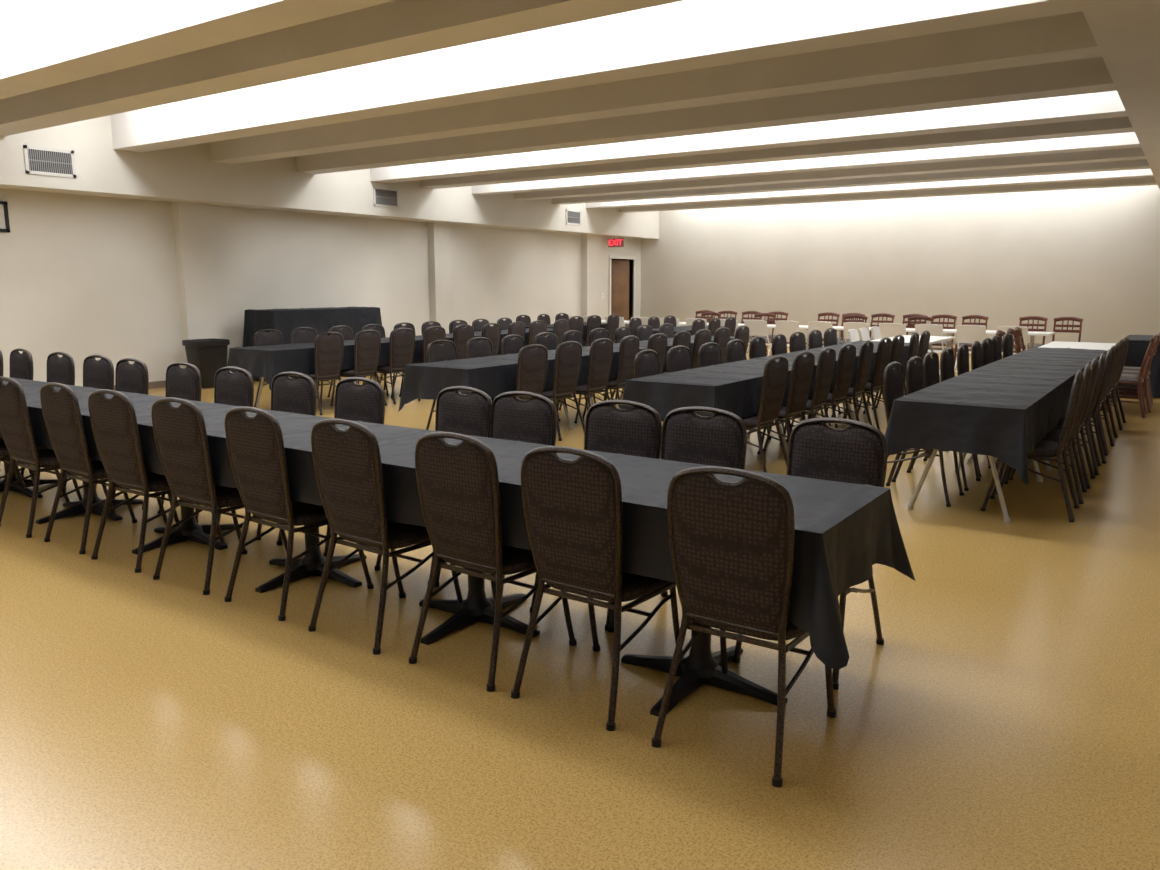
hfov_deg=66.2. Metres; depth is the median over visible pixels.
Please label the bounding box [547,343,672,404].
banquet table
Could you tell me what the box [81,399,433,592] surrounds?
banquet table
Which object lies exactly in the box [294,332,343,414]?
banquet chair
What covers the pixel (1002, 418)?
banquet table
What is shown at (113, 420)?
banquet chair
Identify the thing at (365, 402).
banquet chair
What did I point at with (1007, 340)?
banquet chair
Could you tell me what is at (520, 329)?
banquet chair
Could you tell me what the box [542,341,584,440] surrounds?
banquet chair
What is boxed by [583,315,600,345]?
banquet chair
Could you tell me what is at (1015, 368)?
banquet table
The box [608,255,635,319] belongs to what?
door frame
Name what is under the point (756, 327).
folding chair
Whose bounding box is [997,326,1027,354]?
folding chair
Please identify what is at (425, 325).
banquet chair
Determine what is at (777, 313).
wooden chair
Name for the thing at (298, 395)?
banquet chair
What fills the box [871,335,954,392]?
folding table
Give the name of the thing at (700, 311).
wooden chair
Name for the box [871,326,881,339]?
folding chair
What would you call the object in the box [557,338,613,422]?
banquet chair
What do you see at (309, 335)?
banquet chair
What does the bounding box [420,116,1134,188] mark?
beam
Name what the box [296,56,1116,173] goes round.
beam
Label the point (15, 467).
banquet chair
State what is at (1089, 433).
banquet chair
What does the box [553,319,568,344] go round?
banquet chair
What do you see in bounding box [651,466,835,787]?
banquet chair
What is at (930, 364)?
banquet chair
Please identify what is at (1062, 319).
wooden chair
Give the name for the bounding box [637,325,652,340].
banquet chair
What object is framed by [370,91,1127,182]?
ceiling light
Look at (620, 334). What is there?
banquet chair
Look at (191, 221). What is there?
column
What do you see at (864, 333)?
folding chair
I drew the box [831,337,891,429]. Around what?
banquet chair
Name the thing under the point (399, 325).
banquet chair
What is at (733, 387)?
banquet table
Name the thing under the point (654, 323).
banquet chair
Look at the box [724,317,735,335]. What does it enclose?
banquet chair
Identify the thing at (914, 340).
banquet chair
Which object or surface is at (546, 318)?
banquet chair
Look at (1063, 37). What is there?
beam
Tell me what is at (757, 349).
banquet chair
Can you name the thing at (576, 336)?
banquet chair
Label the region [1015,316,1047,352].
wooden chair
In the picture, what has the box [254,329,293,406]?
banquet chair
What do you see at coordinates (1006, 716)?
floor
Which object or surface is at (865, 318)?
wooden chair
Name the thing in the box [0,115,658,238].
ceiling soffit
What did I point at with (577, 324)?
banquet chair
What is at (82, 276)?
wall
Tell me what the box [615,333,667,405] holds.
banquet chair
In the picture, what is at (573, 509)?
banquet chair
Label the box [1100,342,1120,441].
banquet chair
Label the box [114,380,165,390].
baseboard
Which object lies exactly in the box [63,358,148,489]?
banquet chair
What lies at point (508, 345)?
banquet chair
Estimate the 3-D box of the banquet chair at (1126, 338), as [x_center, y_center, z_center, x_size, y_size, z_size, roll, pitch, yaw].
[5.709,-0.608,9.794,0.567,0.967,0.458,7,12,35]
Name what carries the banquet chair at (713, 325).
on the floor
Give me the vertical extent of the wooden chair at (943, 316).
0.955 m
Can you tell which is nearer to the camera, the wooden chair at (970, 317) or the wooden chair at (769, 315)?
the wooden chair at (970, 317)
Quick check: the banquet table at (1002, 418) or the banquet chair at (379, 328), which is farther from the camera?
the banquet chair at (379, 328)
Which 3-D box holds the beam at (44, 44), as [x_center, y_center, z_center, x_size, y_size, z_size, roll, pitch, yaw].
[-2.986,-3.269,6.536,11.240,0.740,0.400,7,12,34]
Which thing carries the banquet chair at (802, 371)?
on the floor
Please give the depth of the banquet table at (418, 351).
12.05 m
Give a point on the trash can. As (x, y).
(209, 356)
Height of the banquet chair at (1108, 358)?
0.967 m
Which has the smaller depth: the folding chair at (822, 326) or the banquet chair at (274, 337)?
the banquet chair at (274, 337)
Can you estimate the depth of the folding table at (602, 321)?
18.43 m
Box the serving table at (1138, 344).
[1115,335,1159,397]
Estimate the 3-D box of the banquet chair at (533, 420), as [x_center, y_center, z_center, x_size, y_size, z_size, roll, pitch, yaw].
[-0.416,0.279,4.568,0.458,0.967,0.567,6,11,33]
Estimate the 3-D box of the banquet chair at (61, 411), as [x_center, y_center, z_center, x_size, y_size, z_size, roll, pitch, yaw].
[-2.862,0.148,5.340,0.458,0.967,0.567,7,12,35]
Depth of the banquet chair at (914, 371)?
6.88 m
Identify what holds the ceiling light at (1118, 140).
attached to the ceiling at (1126, 33)
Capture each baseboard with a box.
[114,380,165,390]
[769,342,1021,352]
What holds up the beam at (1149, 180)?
attached to the ceiling at (1126, 33)
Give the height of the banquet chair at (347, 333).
0.967 m
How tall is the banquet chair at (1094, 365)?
0.967 m
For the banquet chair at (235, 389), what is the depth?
6.05 m
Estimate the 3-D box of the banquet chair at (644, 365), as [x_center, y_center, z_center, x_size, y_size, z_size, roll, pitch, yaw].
[0.758,-0.242,7.639,0.567,0.967,0.458,6,11,31]
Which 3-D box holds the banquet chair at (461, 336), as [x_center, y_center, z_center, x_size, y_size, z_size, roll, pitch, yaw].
[-1.799,-1.085,12.602,0.567,0.967,0.458,7,12,34]
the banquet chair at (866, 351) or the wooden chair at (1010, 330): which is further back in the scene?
the wooden chair at (1010, 330)
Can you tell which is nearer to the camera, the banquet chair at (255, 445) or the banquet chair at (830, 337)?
the banquet chair at (255, 445)
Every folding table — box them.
[601,320,628,325]
[738,324,808,349]
[833,326,914,344]
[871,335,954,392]
[943,329,1055,348]
[1038,341,1115,349]
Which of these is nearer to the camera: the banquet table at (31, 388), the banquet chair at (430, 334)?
the banquet table at (31, 388)
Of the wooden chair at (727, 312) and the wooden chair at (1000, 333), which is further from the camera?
the wooden chair at (727, 312)
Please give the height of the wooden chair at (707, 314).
0.955 m
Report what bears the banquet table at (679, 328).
on the floor
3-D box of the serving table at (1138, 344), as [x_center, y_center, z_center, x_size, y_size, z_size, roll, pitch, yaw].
[7.984,-0.997,12.609,0.651,0.787,1.569,7,12,34]
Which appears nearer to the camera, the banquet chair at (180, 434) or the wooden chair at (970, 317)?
the banquet chair at (180, 434)
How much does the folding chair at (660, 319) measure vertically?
0.893 m
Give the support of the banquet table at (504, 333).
on the floor
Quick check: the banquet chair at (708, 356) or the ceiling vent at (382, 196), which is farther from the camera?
the ceiling vent at (382, 196)
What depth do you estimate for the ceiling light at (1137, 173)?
16.91 m
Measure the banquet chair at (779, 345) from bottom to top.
0.967 m
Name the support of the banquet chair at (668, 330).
on the floor
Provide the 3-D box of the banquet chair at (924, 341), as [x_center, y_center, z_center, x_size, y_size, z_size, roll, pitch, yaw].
[4.018,-0.814,11.007,0.567,0.967,0.458,6,12,33]
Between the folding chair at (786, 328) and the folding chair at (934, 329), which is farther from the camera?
the folding chair at (786, 328)
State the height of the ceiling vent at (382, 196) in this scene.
0.340 m
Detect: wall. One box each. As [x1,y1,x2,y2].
[0,188,640,386]
[640,185,1159,350]
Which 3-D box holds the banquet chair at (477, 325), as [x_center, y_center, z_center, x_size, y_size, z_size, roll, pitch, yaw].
[-1.438,-1.397,14.444,0.567,0.967,0.458,7,12,34]
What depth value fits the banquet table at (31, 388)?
5.94 m
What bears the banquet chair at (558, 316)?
on the floor
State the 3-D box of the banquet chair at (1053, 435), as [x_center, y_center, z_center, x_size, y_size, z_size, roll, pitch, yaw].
[3.402,-0.046,6.479,0.567,0.967,0.458,6,11,31]
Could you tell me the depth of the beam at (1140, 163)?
15.81 m
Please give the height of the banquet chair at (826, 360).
0.967 m
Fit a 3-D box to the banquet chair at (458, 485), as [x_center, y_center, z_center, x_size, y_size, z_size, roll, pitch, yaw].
[-0.352,0.437,3.631,0.458,0.967,0.567,7,12,36]
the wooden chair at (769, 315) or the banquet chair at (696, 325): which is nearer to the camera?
the banquet chair at (696, 325)
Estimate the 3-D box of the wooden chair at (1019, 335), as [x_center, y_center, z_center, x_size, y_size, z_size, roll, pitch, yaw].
[6.145,-0.983,12.049,0.527,0.955,0.464,6,11,32]
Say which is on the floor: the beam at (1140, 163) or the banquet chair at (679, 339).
the banquet chair at (679, 339)
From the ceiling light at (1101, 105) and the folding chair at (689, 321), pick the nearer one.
the ceiling light at (1101, 105)
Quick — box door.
[611,260,628,326]
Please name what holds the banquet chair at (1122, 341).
on the floor
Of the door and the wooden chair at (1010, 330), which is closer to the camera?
the wooden chair at (1010, 330)
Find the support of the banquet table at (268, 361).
on the floor
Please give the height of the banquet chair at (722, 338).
0.967 m
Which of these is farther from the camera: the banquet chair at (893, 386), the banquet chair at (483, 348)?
the banquet chair at (483, 348)
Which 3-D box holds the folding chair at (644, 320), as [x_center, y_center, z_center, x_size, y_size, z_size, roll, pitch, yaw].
[1.293,-1.884,17.556,0.452,0.893,0.479,6,11,33]
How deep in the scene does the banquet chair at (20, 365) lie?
7.75 m
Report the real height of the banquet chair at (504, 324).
0.967 m
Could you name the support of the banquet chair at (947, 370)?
on the floor
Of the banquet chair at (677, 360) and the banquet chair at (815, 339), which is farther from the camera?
the banquet chair at (815, 339)
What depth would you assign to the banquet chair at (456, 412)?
4.88 m
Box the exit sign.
[608,236,623,246]
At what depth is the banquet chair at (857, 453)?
3.72 m
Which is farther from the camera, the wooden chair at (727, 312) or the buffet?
the wooden chair at (727, 312)
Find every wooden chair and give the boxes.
[695,310,713,322]
[701,312,720,322]
[718,310,737,318]
[734,311,760,356]
[747,313,775,353]
[760,311,787,355]
[808,312,839,348]
[837,313,864,340]
[837,315,867,343]
[869,313,894,339]
[902,314,927,327]
[906,316,933,352]
[930,314,956,356]
[954,315,988,366]
[996,330,1005,351]
[1007,328,1018,353]
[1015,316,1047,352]
[1015,326,1024,351]
[1052,317,1082,341]
[1100,334,1157,417]
[1105,333,1159,412]
[1110,332,1159,406]
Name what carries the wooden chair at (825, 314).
on the floor
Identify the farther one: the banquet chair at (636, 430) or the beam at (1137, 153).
the beam at (1137, 153)
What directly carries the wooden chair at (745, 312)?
on the floor
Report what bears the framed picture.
attached to the wall at (82, 276)
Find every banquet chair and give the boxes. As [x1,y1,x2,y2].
[0,350,3,375]
[0,352,74,477]
[0,376,115,537]
[0,438,25,486]
[0,440,69,501]
[9,348,32,379]
[30,355,113,478]
[40,382,167,554]
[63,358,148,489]
[88,389,226,572]
[112,362,200,509]
[151,397,292,594]
[157,366,253,522]
[217,372,315,539]
[224,406,373,620]
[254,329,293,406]
[276,377,384,556]
[291,327,340,398]
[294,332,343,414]
[308,419,462,654]
[327,325,376,396]
[330,330,386,405]
[362,324,388,395]
[370,328,420,403]
[374,386,491,582]
[393,322,415,386]
[399,326,445,399]
[409,432,576,691]
[421,321,440,334]
[426,340,457,429]
[434,391,556,587]
[449,320,467,333]
[453,324,473,358]
[466,337,492,358]
[472,319,488,331]
[481,323,500,355]
[491,344,547,402]
[497,317,511,329]
[498,321,525,354]
[501,334,560,420]
[511,446,683,730]
[516,315,530,325]
[528,320,546,348]
[529,400,661,629]
[534,332,588,418]
[537,314,550,323]
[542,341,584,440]
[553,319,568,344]
[555,313,585,341]
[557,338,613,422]
[559,330,612,409]
[569,316,583,333]
[582,335,638,420]
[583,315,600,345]
[585,328,609,402]
[606,314,618,343]
[607,406,746,631]
[611,326,631,399]
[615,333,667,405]
[629,317,641,334]
[634,349,663,421]
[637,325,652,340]
[648,316,659,328]
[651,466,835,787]
[659,323,674,337]
[662,331,690,373]
[664,315,676,326]
[667,345,691,372]
[691,319,704,335]
[692,329,711,368]
[699,342,761,437]
[708,318,720,335]
[714,327,730,363]
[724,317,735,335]
[725,325,749,362]
[726,339,785,439]
[732,418,887,689]
[741,356,788,472]
[746,351,814,453]
[749,336,802,431]
[763,347,835,450]
[772,334,823,418]
[786,343,855,441]
[789,332,840,413]
[809,330,844,411]
[814,340,873,425]
[824,328,869,406]
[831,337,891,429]
[845,335,904,418]
[863,332,919,413]
[875,330,929,407]
[883,362,963,506]
[891,356,980,490]
[912,352,990,476]
[928,348,995,464]
[957,344,968,374]
[971,341,981,369]
[980,370,1083,522]
[981,338,993,365]
[992,335,1001,361]
[996,364,1090,503]
[1003,333,1012,357]
[1009,358,1098,488]
[1028,353,1104,474]
[1084,349,1111,463]
[1091,345,1117,452]
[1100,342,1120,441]
[1101,339,1124,434]
[1105,336,1128,427]
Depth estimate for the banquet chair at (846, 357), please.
8.44 m
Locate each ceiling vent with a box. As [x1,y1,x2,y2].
[23,145,75,177]
[373,186,398,208]
[566,209,580,225]
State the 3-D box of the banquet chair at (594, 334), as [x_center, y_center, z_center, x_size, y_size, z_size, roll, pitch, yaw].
[0.418,-0.865,11.309,0.567,0.967,0.458,7,12,37]
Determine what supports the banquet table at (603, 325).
on the floor
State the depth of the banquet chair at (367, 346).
11.03 m
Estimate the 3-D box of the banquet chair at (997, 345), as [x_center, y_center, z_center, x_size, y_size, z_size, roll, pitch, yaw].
[4.751,-0.598,9.732,0.567,0.967,0.458,7,12,36]
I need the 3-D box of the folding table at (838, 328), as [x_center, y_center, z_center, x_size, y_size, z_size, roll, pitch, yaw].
[5.219,-1.500,15.676,1.816,0.754,0.756,7,12,34]
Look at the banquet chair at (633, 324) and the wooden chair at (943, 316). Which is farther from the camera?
the wooden chair at (943, 316)
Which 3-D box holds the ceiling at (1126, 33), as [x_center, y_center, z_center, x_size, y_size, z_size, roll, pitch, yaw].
[5.503,-3.213,6.234,3.100,0.750,25.250,7,12,34]
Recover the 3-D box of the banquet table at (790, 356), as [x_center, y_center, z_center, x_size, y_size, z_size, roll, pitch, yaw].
[2.341,-0.429,9.255,0.828,0.789,1.950,7,12,34]
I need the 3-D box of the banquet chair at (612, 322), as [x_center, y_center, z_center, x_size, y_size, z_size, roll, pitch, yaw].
[0.446,-1.810,16.875,0.567,0.967,0.458,6,11,32]
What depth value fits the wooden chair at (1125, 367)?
11.35 m
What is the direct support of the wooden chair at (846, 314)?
on the floor
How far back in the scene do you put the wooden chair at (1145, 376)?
10.65 m
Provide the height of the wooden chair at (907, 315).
0.955 m
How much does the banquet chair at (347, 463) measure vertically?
0.967 m
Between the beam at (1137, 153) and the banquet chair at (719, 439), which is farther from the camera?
the beam at (1137, 153)
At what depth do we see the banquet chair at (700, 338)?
11.10 m
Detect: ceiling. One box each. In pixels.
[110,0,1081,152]
[1078,0,1159,188]
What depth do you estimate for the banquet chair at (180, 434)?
4.46 m
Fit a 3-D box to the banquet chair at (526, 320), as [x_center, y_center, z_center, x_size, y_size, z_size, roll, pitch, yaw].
[-0.866,-1.711,16.296,0.567,0.967,0.458,7,12,35]
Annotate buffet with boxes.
[243,306,381,380]
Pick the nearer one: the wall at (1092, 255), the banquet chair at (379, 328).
the banquet chair at (379, 328)
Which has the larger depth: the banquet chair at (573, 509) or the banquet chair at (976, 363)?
the banquet chair at (976, 363)
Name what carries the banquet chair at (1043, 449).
on the floor
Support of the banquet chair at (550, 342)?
on the floor
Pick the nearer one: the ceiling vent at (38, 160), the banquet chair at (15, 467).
the banquet chair at (15, 467)
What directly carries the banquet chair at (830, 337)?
on the floor
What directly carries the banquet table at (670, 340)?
on the floor
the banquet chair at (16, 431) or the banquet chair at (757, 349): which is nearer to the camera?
the banquet chair at (16, 431)
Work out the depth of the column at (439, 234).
17.66 m
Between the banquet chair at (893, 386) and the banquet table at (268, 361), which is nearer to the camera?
the banquet chair at (893, 386)
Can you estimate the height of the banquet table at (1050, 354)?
0.790 m
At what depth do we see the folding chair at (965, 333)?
13.99 m
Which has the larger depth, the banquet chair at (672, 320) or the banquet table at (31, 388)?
the banquet chair at (672, 320)
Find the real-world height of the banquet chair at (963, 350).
0.967 m
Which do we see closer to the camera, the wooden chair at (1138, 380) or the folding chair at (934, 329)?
the wooden chair at (1138, 380)
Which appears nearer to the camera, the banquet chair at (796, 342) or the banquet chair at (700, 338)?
the banquet chair at (796, 342)
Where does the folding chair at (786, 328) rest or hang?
on the floor
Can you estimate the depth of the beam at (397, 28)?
7.12 m
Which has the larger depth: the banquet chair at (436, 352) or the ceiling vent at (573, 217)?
the ceiling vent at (573, 217)
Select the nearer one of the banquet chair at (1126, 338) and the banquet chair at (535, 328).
the banquet chair at (1126, 338)
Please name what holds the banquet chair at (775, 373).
on the floor
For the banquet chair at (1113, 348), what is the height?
0.967 m
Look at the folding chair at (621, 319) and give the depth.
17.60 m
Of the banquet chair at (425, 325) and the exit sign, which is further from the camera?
the exit sign
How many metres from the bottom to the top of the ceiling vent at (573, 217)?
0.340 m
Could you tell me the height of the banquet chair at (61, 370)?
0.967 m
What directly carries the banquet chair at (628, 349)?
on the floor
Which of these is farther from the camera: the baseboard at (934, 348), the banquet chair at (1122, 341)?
the baseboard at (934, 348)
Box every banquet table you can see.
[0,379,165,523]
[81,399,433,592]
[227,340,389,407]
[378,431,914,716]
[379,333,481,383]
[398,352,588,428]
[474,328,552,353]
[525,322,606,341]
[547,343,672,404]
[621,362,809,452]
[633,325,723,336]
[639,335,746,363]
[735,350,872,437]
[807,341,918,418]
[885,375,1064,522]
[961,359,1089,470]
[1003,348,1107,419]
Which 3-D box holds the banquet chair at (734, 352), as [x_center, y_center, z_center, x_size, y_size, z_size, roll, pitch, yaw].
[1.770,-0.483,9.054,0.567,0.967,0.458,6,11,33]
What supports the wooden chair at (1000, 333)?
on the floor
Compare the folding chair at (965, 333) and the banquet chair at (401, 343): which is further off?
the folding chair at (965, 333)
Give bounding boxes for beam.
[0,0,394,99]
[0,0,682,135]
[209,11,1101,163]
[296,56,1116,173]
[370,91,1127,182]
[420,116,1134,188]
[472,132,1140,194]
[515,147,1145,199]
[551,159,1150,204]
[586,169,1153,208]
[618,177,1156,212]
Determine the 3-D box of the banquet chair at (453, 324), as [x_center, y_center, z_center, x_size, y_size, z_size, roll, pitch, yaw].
[-1.741,-1.318,13.979,0.567,0.967,0.458,7,12,35]
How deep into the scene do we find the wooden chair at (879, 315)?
17.55 m
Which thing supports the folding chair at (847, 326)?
on the floor
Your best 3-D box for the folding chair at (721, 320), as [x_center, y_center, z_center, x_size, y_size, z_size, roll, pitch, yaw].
[2.772,-1.710,16.526,0.452,0.893,0.479,6,11,31]
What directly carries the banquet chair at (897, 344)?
on the floor
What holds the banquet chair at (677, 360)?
on the floor
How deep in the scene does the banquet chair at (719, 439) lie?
4.07 m
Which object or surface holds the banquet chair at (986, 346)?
on the floor
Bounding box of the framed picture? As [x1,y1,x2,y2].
[0,201,9,231]
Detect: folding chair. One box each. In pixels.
[581,316,595,321]
[605,316,624,329]
[631,317,648,327]
[659,318,679,326]
[685,318,706,325]
[720,319,737,331]
[744,320,771,355]
[775,320,806,346]
[808,321,832,347]
[843,322,868,342]
[847,329,875,394]
[858,328,870,340]
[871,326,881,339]
[879,323,905,338]
[915,324,947,373]
[954,325,985,371]
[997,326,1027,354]
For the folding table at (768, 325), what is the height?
0.754 m
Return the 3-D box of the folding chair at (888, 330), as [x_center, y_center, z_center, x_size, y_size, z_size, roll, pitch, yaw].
[5.237,-1.422,14.829,0.452,0.893,0.479,7,12,35]
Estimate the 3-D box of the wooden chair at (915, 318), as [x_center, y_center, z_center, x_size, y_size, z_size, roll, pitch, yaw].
[6.027,-1.649,15.973,0.464,0.955,0.527,7,12,35]
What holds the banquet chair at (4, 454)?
on the floor
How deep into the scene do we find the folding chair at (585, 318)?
18.05 m
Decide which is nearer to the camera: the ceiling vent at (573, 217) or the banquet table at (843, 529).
the banquet table at (843, 529)
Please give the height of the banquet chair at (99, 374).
0.967 m
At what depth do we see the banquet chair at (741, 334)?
12.15 m
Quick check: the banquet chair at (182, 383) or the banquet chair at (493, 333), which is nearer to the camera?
the banquet chair at (182, 383)
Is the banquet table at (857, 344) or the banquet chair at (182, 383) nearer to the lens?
the banquet chair at (182, 383)
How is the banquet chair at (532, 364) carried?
on the floor
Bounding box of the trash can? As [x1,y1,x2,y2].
[182,338,229,388]
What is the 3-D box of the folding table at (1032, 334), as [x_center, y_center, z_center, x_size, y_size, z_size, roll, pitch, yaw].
[6.727,-1.327,14.654,1.816,0.754,0.756,7,12,34]
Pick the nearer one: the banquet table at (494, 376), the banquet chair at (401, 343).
the banquet table at (494, 376)
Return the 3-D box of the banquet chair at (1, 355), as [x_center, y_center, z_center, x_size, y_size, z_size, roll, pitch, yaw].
[-5.481,-0.302,7.990,0.458,0.967,0.567,6,11,33]
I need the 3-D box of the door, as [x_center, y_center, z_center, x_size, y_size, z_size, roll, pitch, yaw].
[0.828,-3.599,23.844,1.110,2.140,0.102,-5,11,-25]
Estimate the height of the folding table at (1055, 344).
0.754 m
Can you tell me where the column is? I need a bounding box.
[582,234,600,315]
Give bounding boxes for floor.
[0,345,1159,869]
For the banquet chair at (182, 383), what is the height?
0.967 m

